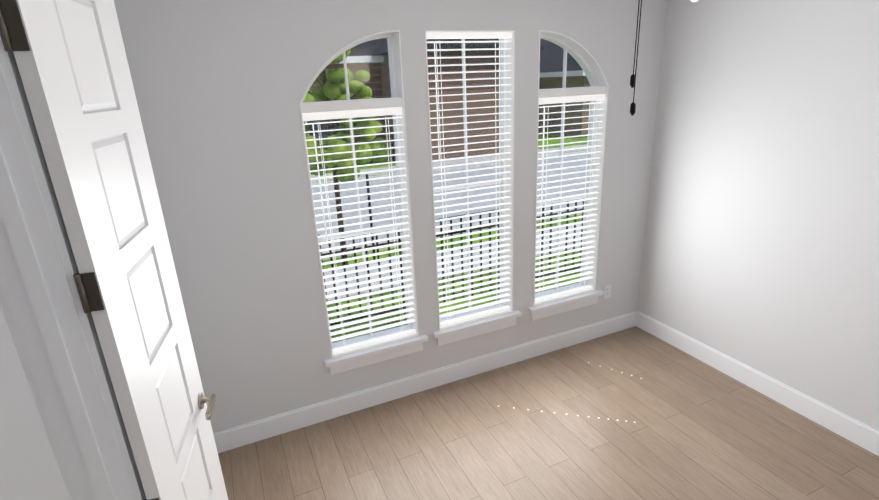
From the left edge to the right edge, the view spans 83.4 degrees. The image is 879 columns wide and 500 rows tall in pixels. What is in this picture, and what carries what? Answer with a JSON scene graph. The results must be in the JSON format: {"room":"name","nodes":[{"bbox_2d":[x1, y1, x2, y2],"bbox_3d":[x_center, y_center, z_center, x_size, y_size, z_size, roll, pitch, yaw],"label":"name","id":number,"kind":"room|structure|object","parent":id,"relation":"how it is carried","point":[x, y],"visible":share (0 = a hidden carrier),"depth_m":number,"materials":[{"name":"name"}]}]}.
{"room":"empty bedroom","nodes":[
{"label":"empty bedroom","id":0,"kind":"room"},
{"bbox_2d":[0,307,69,499],"bbox_3d":[-2.264,-0.063,1.419,2.014,3.600,0.120,-11,20,-23],"label":"wall","id":1,"kind":"structure","parent":0,"point":[29,469],"depth_m":1.92,"materials":[{"name":"white paint"}]},
{"bbox_2d":[114,0,666,432],"bbox_3d":[-0.915,-0.175,2.905,5.880,2.740,0.160,-11,20,-23],"label":"wall","id":2,"kind":"structure","parent":0,"point":[220,86],"depth_m":2.88,"materials":[{"name":"white paint"}]},
{"bbox_2d":[299,30,418,357],"bbox_3d":[-0.491,-0.293,3.062,0.610,1.952,0.148,-11,20,-23],"label":"window","id":3,"kind":"structure","parent":2,"relation":"in","point":[396,99],"depth_m":3.03,"materials":[{"name":"white plastic"}]},
{"bbox_2d":[302,107,415,354],"bbox_3d":[-0.469,-0.086,3.100,0.588,1.526,0.070,-11,20,-23],"label":"window blinds","id":4,"kind":"object","parent":3,"relation":"attached to","point":[350,114],"visible":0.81,"depth_m":3.12,"materials":[{"name":"white plastic"}]},
{"bbox_2d":[324,334,427,374],"bbox_3d":[-0.430,0.694,3.357,0.710,0.110,0.153,-11,20,-23],"label":"sill","id":5,"kind":"structure","parent":2,"relation":"attached to","point":[347,362],"depth_m":3.30,"materials":[{"name":"white wood"}]},
{"bbox_2d":[213,311,637,452],"bbox_3d":[0.145,0.897,3.657,3.506,0.140,0.016,-11,20,-23],"label":"baseboard","id":6,"kind":"structure","parent":2,"relation":"attached to","point":[257,430],"depth_m":3.49,"materials":[{"name":"white wood"}]},
{"bbox_2d":[425,30,514,330],"bbox_3d":[0.205,-0.425,3.356,0.615,1.952,0.148,-11,20,-23],"label":"window","id":7,"kind":"structure","parent":2,"relation":"in","point":[504,181],"depth_m":3.37,"materials":[{"name":"white plastic"}]},
{"bbox_2d":[433,310,521,345],"bbox_3d":[0.266,0.562,3.651,0.715,0.110,0.153,-11,20,-23],"label":"sill","id":8,"kind":"structure","parent":2,"relation":"attached to","point":[462,332],"depth_m":3.59,"materials":[{"name":"white wood"}]},
{"bbox_2d":[528,289,603,320],"bbox_3d":[0.988,0.426,3.956,0.705,0.110,0.153,-11,20,-23],"label":"sill","id":9,"kind":"structure","parent":2,"relation":"attached to","point":[561,305],"depth_m":3.90,"materials":[{"name":"white wood"}]},
{"bbox_2d":[533,30,608,305],"bbox_3d":[0.927,-0.561,3.661,0.605,1.952,0.148,-11,20,-23],"label":"window","id":10,"kind":"structure","parent":2,"relation":"in","point":[581,55],"depth_m":3.66,"materials":[{"name":"white plastic"}]},
{"bbox_2d":[535,94,604,302],"bbox_3d":[0.950,-0.353,3.699,0.583,1.526,0.070,-11,20,-23],"label":"window blinds","id":11,"kind":"object","parent":10,"relation":"attached to","point":[568,99],"visible":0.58,"depth_m":3.72,"materials":[{"name":"white plastic"}]},
{"bbox_2d":[604,284,611,298],"bbox_3d":[1.393,0.345,4.089,0.070,0.114,0.010,-11,20,-23],"label":"outlet","id":12,"kind":"object","parent":2,"relation":"attached to","point":[607,291],"visible":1,"depth_m":4.08,"materials":[{"name":"white plastic"}]},
{"bbox_2d":[218,326,878,499],"bbox_3d":[0.311,1.929,0.943,6.240,0.080,5.744,-11,20,-23],"label":"floor","id":13,"kind":"structure","parent":0,"point":[699,430],"depth_m":2.99,"materials":[{"name":"brown wood"}]},
{"bbox_2d":[498,362,641,422],"bbox_3d":[0.977,1.025,3.386,1.094,0.001,0.698,-11,20,-23],"label":"light","id":14,"kind":"object","parent":13,"relation":"on","point":[587,416],"visible":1,"depth_m":3.24,"materials":[{"name":"beige"}]},
{"bbox_2d":[637,0,878,430],"bbox_3d":[2.439,-0.178,2.476,0.120,2.740,3.384,-11,20,-23],"label":"wall","id":15,"kind":"structure","parent":0,"point":[761,246],"depth_m":3.08,"materials":[{"name":"white paint"}]},
{"bbox_2d":[636,311,878,455],"bbox_3d":[2.432,1.063,2.869,0.016,0.140,3.384,-11,20,-23],"label":"baseboard","id":16,"kind":"structure","parent":15,"relation":"attached to","point":[859,433],"depth_m":3.29,"materials":[{"name":"white wood"}]},
{"bbox_3d":[-0.411,0.339,-0.005,0.120,3.600,5.584,-11,20,-23],"label":"wall","id":17,"kind":"structure","parent":0,"visible":0},
{"bbox_2d":[0,36,145,499],"bbox_3d":[-0.666,0.656,0.741,0.172,2.541,1.467,-11,20,-23],"label":"door frame","id":18,"kind":"structure","parent":17,"relation":"in","point":[35,286],"depth_m":1.20,"materials":[{"name":"white wood"}]},
{"bbox_2d":[0,0,227,499],"bbox_3d":[-0.911,0.412,1.630,0.147,2.428,0.632,-7,19,-13],"label":"door","id":19,"kind":"structure","parent":17,"relation":"in","point":[72,64],"depth_m":1.38,"materials":[{"name":"white wood"}]},
{"bbox_3d":[0.807,-1.232,1.375,3.926,0.100,3.664,-11,20,-23],"label":"ceiling","id":20,"kind":"structure","parent":0,"visible":0},
{"bbox_2d":[630,0,697,115],"bbox_3d":[0.800,-0.805,1.468,1.224,0.767,1.271,-11,20,-23],"label":"ceiling fan","id":21,"kind":"object","parent":20,"relation":"hanging from","point":[632,85],"visible":1,"depth_m":1.55,"materials":[{"name":"black metal"}]},
{"label":"outside","id":22,"kind":"structure","parent":0,"visible":0},
{"bbox_2d":[310,134,588,342],"bbox_3d":[-32.115,-13.273,51.285,160.000,0.200,116.896,-11,20,-23],"label":"lawn","id":23,"kind":"structure","parent":22,"point":[557,141],"depth_m":6.57,"materials":[{"name":"green plant"}]},
{"bbox_2d":[303,46,381,265],"bbox_3d":[-1.458,-1.448,6.767,1.536,3.508,1.401,-11,20,-23],"label":"tree","id":24,"kind":"object","parent":23,"relation":"on","point":[329,88],"depth_m":6.56,"materials":[{"name":"green plant"}]},
{"bbox_2d":[304,38,543,168],"bbox_3d":[-4.584,-7.553,21.542,11.900,6.193,15.450,-11,20,-23],"label":"house","id":25,"kind":"structure","parent":23,"relation":"on","point":[377,55],"depth_m":16.42,"materials":[{"name":"brown brick"}]},
{"bbox_2d":[311,144,587,300],"bbox_3d":[-10.853,0.643,7.179,160.000,0.080,9.900,-11,20,-23],"label":"street","id":26,"kind":"structure","parent":23,"relation":"on","point":[435,184],"depth_m":10.80,"materials":[{"name":"grey asphalt"}]},
{"bbox_2d":[318,195,584,330],"bbox_3d":[-2.111,0.539,4.723,12.039,1.120,0.060,-11,20,-23],"label":"fence","id":27,"kind":"object","parent":23,"relation":"on","point":[441,236],"depth_m":5.61,"materials":[{"name":"black metal"}]},
{"bbox_2d":[538,39,590,137],"bbox_3d":[8.504,-9.593,27.209,11.900,5.288,15.450,-11,20,-23],"label":"house","id":28,"kind":"structure","parent":23,"relation":"on","point":[555,64],"depth_m":21.61,"materials":[{"name":"beige brick"}]}
]}

